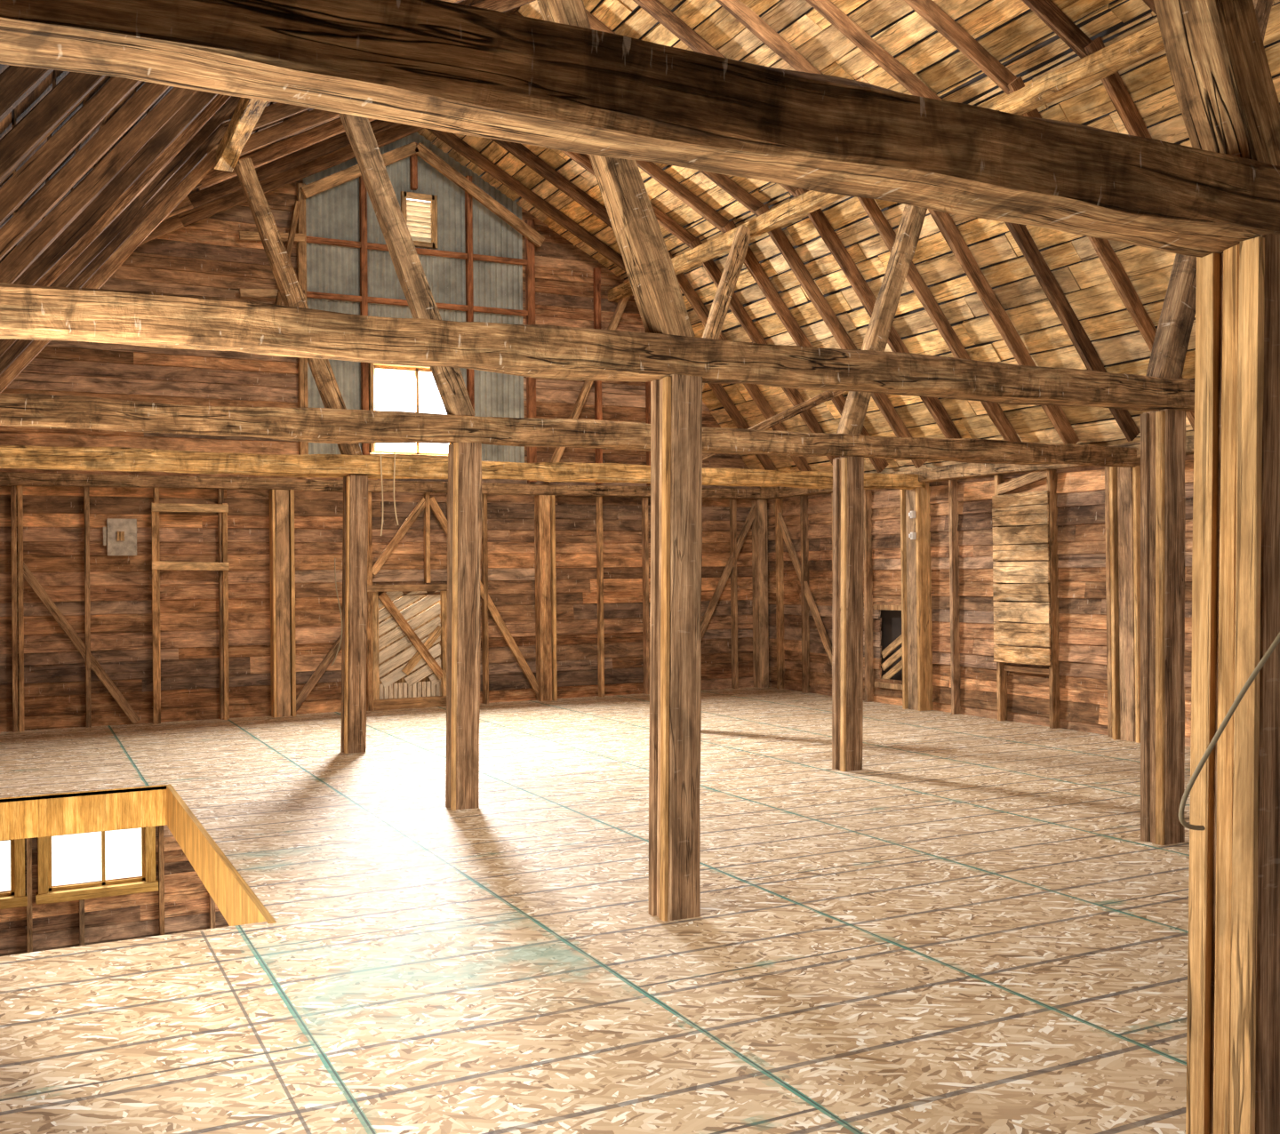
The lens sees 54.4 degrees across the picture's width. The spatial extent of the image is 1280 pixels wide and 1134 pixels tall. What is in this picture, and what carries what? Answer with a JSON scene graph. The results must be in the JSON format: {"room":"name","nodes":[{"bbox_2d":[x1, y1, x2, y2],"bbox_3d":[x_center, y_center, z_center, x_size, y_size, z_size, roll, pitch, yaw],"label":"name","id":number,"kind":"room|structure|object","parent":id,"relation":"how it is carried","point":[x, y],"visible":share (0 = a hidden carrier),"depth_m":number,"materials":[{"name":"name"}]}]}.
{"room":"farm building","nodes":[
{"label":"farm building","id":0,"kind":"room"},
{"bbox_2d":[0,178,760,956],"bbox_3d":[-2.721,-0.003,15.046,9.980,9.313,0.070,0,0,-27],"label":"wall","id":1,"kind":"structure","parent":0,"point":[207,257],"depth_m":14.09,"materials":[{"name":"brown wood"}]},
{"bbox_2d":[0,838,27,909],"bbox_3d":[-6.805,3.110,12.889,0.820,0.870,0.180,0,0,-27],"label":"window","id":2,"kind":"structure","parent":1,"relation":"in","point":[17,898],"depth_m":12.99,"materials":[{"name":"brown wood"}]},
{"bbox_2d":[35,826,158,904],"bbox_3d":[-5.831,3.117,13.379,1.200,0.840,0.180,0,0,-27],"label":"window","id":3,"kind":"structure","parent":1,"relation":"in","point":[46,894],"depth_m":13.35,"materials":[{"name":"brown wood"}]},
{"bbox_2d":[103,518,136,555],"bbox_3d":[-5.641,-0.325,13.504,0.340,0.400,0.070,0,0,-27],"label":"electrical box","id":4,"kind":"object","parent":1,"relation":"attached to","point":[120,539],"visible":1,"depth_m":13.50,"materials":[{"name":"grey metal"}]},
{"bbox_2d":[26,825,215,952],"bbox_3d":[-4.683,3.332,13.948,3.930,2.650,0.090,0,0,-27],"label":"studs","id":5,"kind":"object","parent":1,"relation":"attached to","point":[161,850],"visible":0.13,"depth_m":13.27,"materials":[{"name":"brown wood"}]},
{"bbox_2d":[367,584,447,711],"bbox_3d":[-2.772,0.952,14.986,1.140,1.480,0.235,0,0,-27],"label":"door","id":6,"kind":"structure","parent":1,"relation":"in","point":[410,632],"depth_m":14.98,"materials":[{"name":"wood"}]},
{"bbox_2d":[368,362,449,458],"bbox_3d":[-2.729,-1.878,14.989,1.110,1.150,0.180,0,0,-27],"label":"window","id":7,"kind":"structure","parent":1,"relation":"in","point":[372,366],"depth_m":14.89,"materials":[{"name":"brown wood"}]},
{"bbox_2d":[303,131,524,463],"bbox_3d":[-2.695,-3.287,15.077,2.720,4.058,0.024,0,0,-27],"label":"corrugated panel","id":8,"kind":"object","parent":1,"relation":"attached to","point":[332,213],"visible":0.45,"depth_m":15.17,"materials":[{"name":"metal"}]},
{"bbox_2d":[400,191,437,248],"bbox_3d":[-2.687,-4.198,15.091,0.440,0.640,0.102,0,0,-27],"label":"louvered vent","id":9,"kind":"object","parent":8,"relation":"attached to","point":[420,218],"visible":0.74,"depth_m":15.11,"materials":[{"name":"brown wood"}]},
{"bbox_2d":[239,141,650,485],"bbox_3d":[-2.170,-3.080,15.207,5.238,4.067,0.195,0,0,-27],"label":"framing","id":10,"kind":"object","parent":1,"relation":"on","point":[532,237],"visible":0.58,"depth_m":15.06,"materials":[{"name":"brown wood"}]},
{"bbox_2d":[10,466,1140,743],"bbox_3d":[0.415,0.328,9.513,9.335,2.609,12.650,0,0,-27],"label":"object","id":11,"kind":"structure","parent":0,"point":[1122,484],"depth_m":14.12,"materials":[{"name":"brown wood"}]},
{"bbox_2d":[0,445,925,489],"bbox_3d":[-1.225,-0.920,11.968,9.860,0.206,0.226,0,0,-27],"label":"tie beam","id":12,"kind":"structure","parent":11,"relation":"attached to","point":[92,459],"depth_m":11.21,"materials":[{"name":"brown wood"}]},
{"bbox_2d":[234,157,362,455],"bbox_3d":[-3.031,-2.256,11.069,1.097,2.626,0.137,0,0,-27],"label":"strut","id":13,"kind":"object","parent":12,"relation":"on","point":[291,292],"visible":0.7,"depth_m":10.96,"materials":[{"name":"brown wood"}]},
{"bbox_2d":[380,450,383,535],"bbox_3d":[-2.338,-0.665,11.249,0.033,0.771,0.024,0,0,-27],"label":"twine","id":14,"kind":"object","parent":12,"relation":"hanging from","point":[380,451],"visible":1,"depth_m":11.25,"materials":[{"name":"beige fabric"}]},
{"bbox_2d":[393,451,398,525],"bbox_3d":[-2.220,-0.716,11.309,0.045,0.671,0.024,0,0,-27],"label":"twine","id":15,"kind":"object","parent":12,"relation":"hanging from","point":[394,452],"visible":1,"depth_m":11.30,"materials":[{"name":"beige fabric"}]},
{"bbox_2d":[701,224,751,390],"bbox_3d":[0.694,-2.287,12.945,1.106,2.621,0.132,0,0,-27],"label":"strut","id":16,"kind":"object","parent":12,"relation":"on","point":[738,252],"visible":0.48,"depth_m":13.02,"materials":[{"name":"brown wood"}]},
{"bbox_2d":[0,393,1140,467],"bbox_3d":[0.152,-0.947,9.230,9.860,0.226,0.230,0,0,-27],"label":"tie beam","id":17,"kind":"structure","parent":11,"relation":"attached to","point":[307,425],"depth_m":8.49,"materials":[{"name":"brown wood"}]},
{"bbox_2d":[338,112,475,415],"bbox_3d":[-1.655,-2.292,8.337,1.093,2.613,0.138,0,0,-27],"label":"strut","id":18,"kind":"object","parent":17,"relation":"on","point":[450,382],"visible":0.64,"depth_m":8.32,"materials":[{"name":"brown wood"}]},
{"bbox_2d":[836,204,927,434],"bbox_3d":[2.080,-2.321,10.213,1.110,2.616,0.128,0,0,-27],"label":"strut","id":19,"kind":"object","parent":17,"relation":"on","point":[852,418],"visible":0.63,"depth_m":10.13,"materials":[{"name":"brown wood"}]},
{"bbox_2d":[0,282,1194,412],"bbox_3d":[1.527,-0.982,6.496,9.861,0.239,0.230,0,0,-27],"label":"tie beam","id":20,"kind":"structure","parent":11,"relation":"attached to","point":[27,312],"depth_m":5.40,"materials":[{"name":"brown wood"}]},
{"bbox_2d":[536,0,695,336],"bbox_3d":[-0.279,-2.318,5.604,1.098,2.611,0.168,0,0,-27],"label":"strut","id":21,"kind":"object","parent":20,"relation":"on","point":[651,273],"visible":0.57,"depth_m":5.67,"materials":[{"name":"brown wood"}]},
{"bbox_2d":[1145,0,1273,378],"bbox_3d":[3.446,-2.347,7.474,1.096,2.612,0.136,0,0,-27],"label":"strut","id":22,"kind":"object","parent":20,"relation":"on","point":[1178,313],"visible":0.28,"depth_m":7.28,"materials":[{"name":"brown wood"}]},
{"bbox_2d":[0,435,1194,499],"bbox_3d":[1.150,-1.043,7.333,9.980,0.175,17.250,0,0,-27],"label":"wall plate","id":23,"kind":"object","parent":11,"relation":"on","point":[964,470],"depth_m":14.00,"materials":[{"name":"brown wood"}]},
{"bbox_2d":[908,511,916,539],"bbox_3d":[3.079,-0.473,14.068,0.090,0.320,0.040,0,0,-27],"label":"insulators","id":24,"kind":"object","parent":11,"relation":"attached to","point":[913,535],"visible":1,"depth_m":14.05,"materials":[{"name":"ceramic"}]},
{"bbox_2d":[0,687,1190,1133],"bbox_3d":[1.180,1.754,7.320,9.940,0.280,17.250,0,0,-27],"label":"floor","id":25,"kind":"structure","parent":0,"point":[972,928],"depth_m":5.31,"materials":[{"name":"brown wood"}]},
{"bbox_2d":[0,784,276,926],"bbox_3d":[-3.332,1.809,7.300,1.550,0.304,4.310,0,0,-27],"label":"rim","id":26,"kind":"object","parent":25,"relation":"in","point":[30,818],"visible":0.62,"depth_m":9.10,"materials":[{"name":"wood"}]},
{"bbox_2d":[340,474,367,753],"bbox_3d":[-2.585,0.422,11.265,0.236,2.503,0.175,0,0,-27],"label":"timber post","id":27,"kind":"object","parent":25,"relation":"on","point":[355,536],"visible":1,"depth_m":11.20,"materials":[{"name":"brown wood"}]},
{"bbox_2d":[331,558,342,665],"bbox_3d":[-2.689,0.398,11.032,0.067,0.955,0.100,-1,0,13],"label":"loose wire","id":28,"kind":"object","parent":27,"relation":"hanging from","point":[334,558],"visible":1,"depth_m":11.03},
{"bbox_2d":[445,441,481,810],"bbox_3d":[-1.210,0.394,8.532,0.234,2.503,0.173,0,0,-27],"label":"timber post","id":29,"kind":"object","parent":25,"relation":"on","point":[464,510],"visible":1,"depth_m":8.46,"materials":[{"name":"brown wood"}]},
{"bbox_2d":[648,374,702,921],"bbox_3d":[0.164,0.367,5.799,0.237,2.503,0.178,0,0,-27],"label":"timber post","id":30,"kind":"object","parent":25,"relation":"on","point":[676,399],"visible":1,"depth_m":5.73,"materials":[{"name":"brown wood"}]},
{"bbox_2d":[832,456,863,771],"bbox_3d":[1.665,0.371,9.978,0.233,2.503,0.178,0,0,-27],"label":"timber post","id":31,"kind":"object","parent":25,"relation":"on","point":[848,471],"visible":1,"depth_m":9.91,"materials":[{"name":"brown wood"}]},
{"bbox_2d":[1140,408,1185,845],"bbox_3d":[3.043,0.344,7.246,0.241,2.503,0.173,0,0,-27],"label":"timber post","id":32,"kind":"object","parent":25,"relation":"on","point":[1163,432],"visible":1,"depth_m":7.19,"materials":[{"name":"brown wood"}]},
{"bbox_2d":[1185,233,1279,1133],"bbox_3d":[1.530,0.389,3.122,0.307,2.407,0.195,0,0,-27],"label":"timber post","id":33,"kind":"object","parent":25,"relation":"on","point":[1233,1029],"visible":0.99,"depth_m":3.04,"materials":[{"name":"brown wood"}]},
{"bbox_2d":[0,0,1279,257],"bbox_3d":[2.889,-0.904,3.791,9.860,0.215,0.229,0,0,-27],"label":"tie beam","id":34,"kind":"structure","parent":33,"relation":"on","point":[438,65],"depth_m":2.26,"materials":[{"name":"brown wood"}]},
{"bbox_2d":[1153,0,1279,166],"bbox_3d":[1.058,-2.282,2.885,1.146,2.742,0.173,0,0,-27],"label":"strut","id":35,"kind":"object","parent":34,"relation":"on","point":[1228,102],"visible":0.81,"depth_m":3.00,"materials":[{"name":"brown wood"}]},
{"bbox_2d":[1178,632,1279,831],"bbox_3d":[1.491,0.250,2.967,0.435,0.769,0.078,-1,0,3],"label":"hanging cable","id":36,"kind":"object","parent":33,"relation":"hanging from","point":[1276,640],"visible":1,"depth_m":2.94,"materials":[{"name":"grey metal"}]},
{"bbox_2d":[0,0,1194,472],"bbox_3d":[1.133,-3.240,7.228,9.845,4.287,16.441,0,0,-27],"label":"rafters","id":37,"kind":"structure","parent":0,"point":[123,204],"depth_m":10.39,"materials":[{"name":"brown wood"}]},
{"bbox_2d":[214,0,1274,302],"bbox_3d":[1.132,-3.602,7.350,5.524,0.186,17.250,0,0,-27],"label":"brace","id":38,"kind":"structure","parent":37,"relation":"attached to","point":[1148,41],"depth_m":9.68,"materials":[{"name":"brown wood"}]},
{"bbox_2d":[702,390,846,460],"bbox_3d":[1.474,-1.570,13.181,2.236,1.061,0.089,0,0,-27],"label":"brace","id":39,"kind":"object","parent":37,"relation":"attached to","point":[820,398],"visible":0.51,"depth_m":13.23,"materials":[{"name":"brown wood"}]},
{"bbox_2d":[0,0,1279,487],"bbox_3d":[1.098,-3.220,7.385,10.323,4.554,17.550,0,0,-27],"label":"ceiling","id":40,"kind":"structure","parent":0,"point":[1009,30],"depth_m":11.32,"materials":[{"name":"brown wood"}]},
{"bbox_2d":[767,454,1193,746],"bbox_3d":[5.657,1.687,9.589,0.180,5.706,17.280,0,0,-27],"label":"wall","id":41,"kind":"structure","parent":0,"point":[1081,522],"depth_m":13.51,"materials":[{"name":"brown wood"}]},
{"bbox_2d":[992,490,1051,674],"bbox_3d":[3.931,0.162,12.732,0.128,1.838,0.780,0,0,-27],"label":"board panel","id":42,"kind":"object","parent":41,"relation":"attached to","point":[1015,635],"visible":1,"depth_m":12.68,"materials":[{"name":"brown wood"}]},
{"label":"outside","id":43,"kind":"structure","parent":0,"visible":0},
{"bbox_2d":[0,828,141,891],"bbox_3d":[-17.919,5.253,35.711,120.000,0.001,160.000,0,0,-27],"label":"window pane","id":44,"kind":"structure","parent":43,"point":[76,859],"depth_m":21.85,"materials":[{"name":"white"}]}
]}

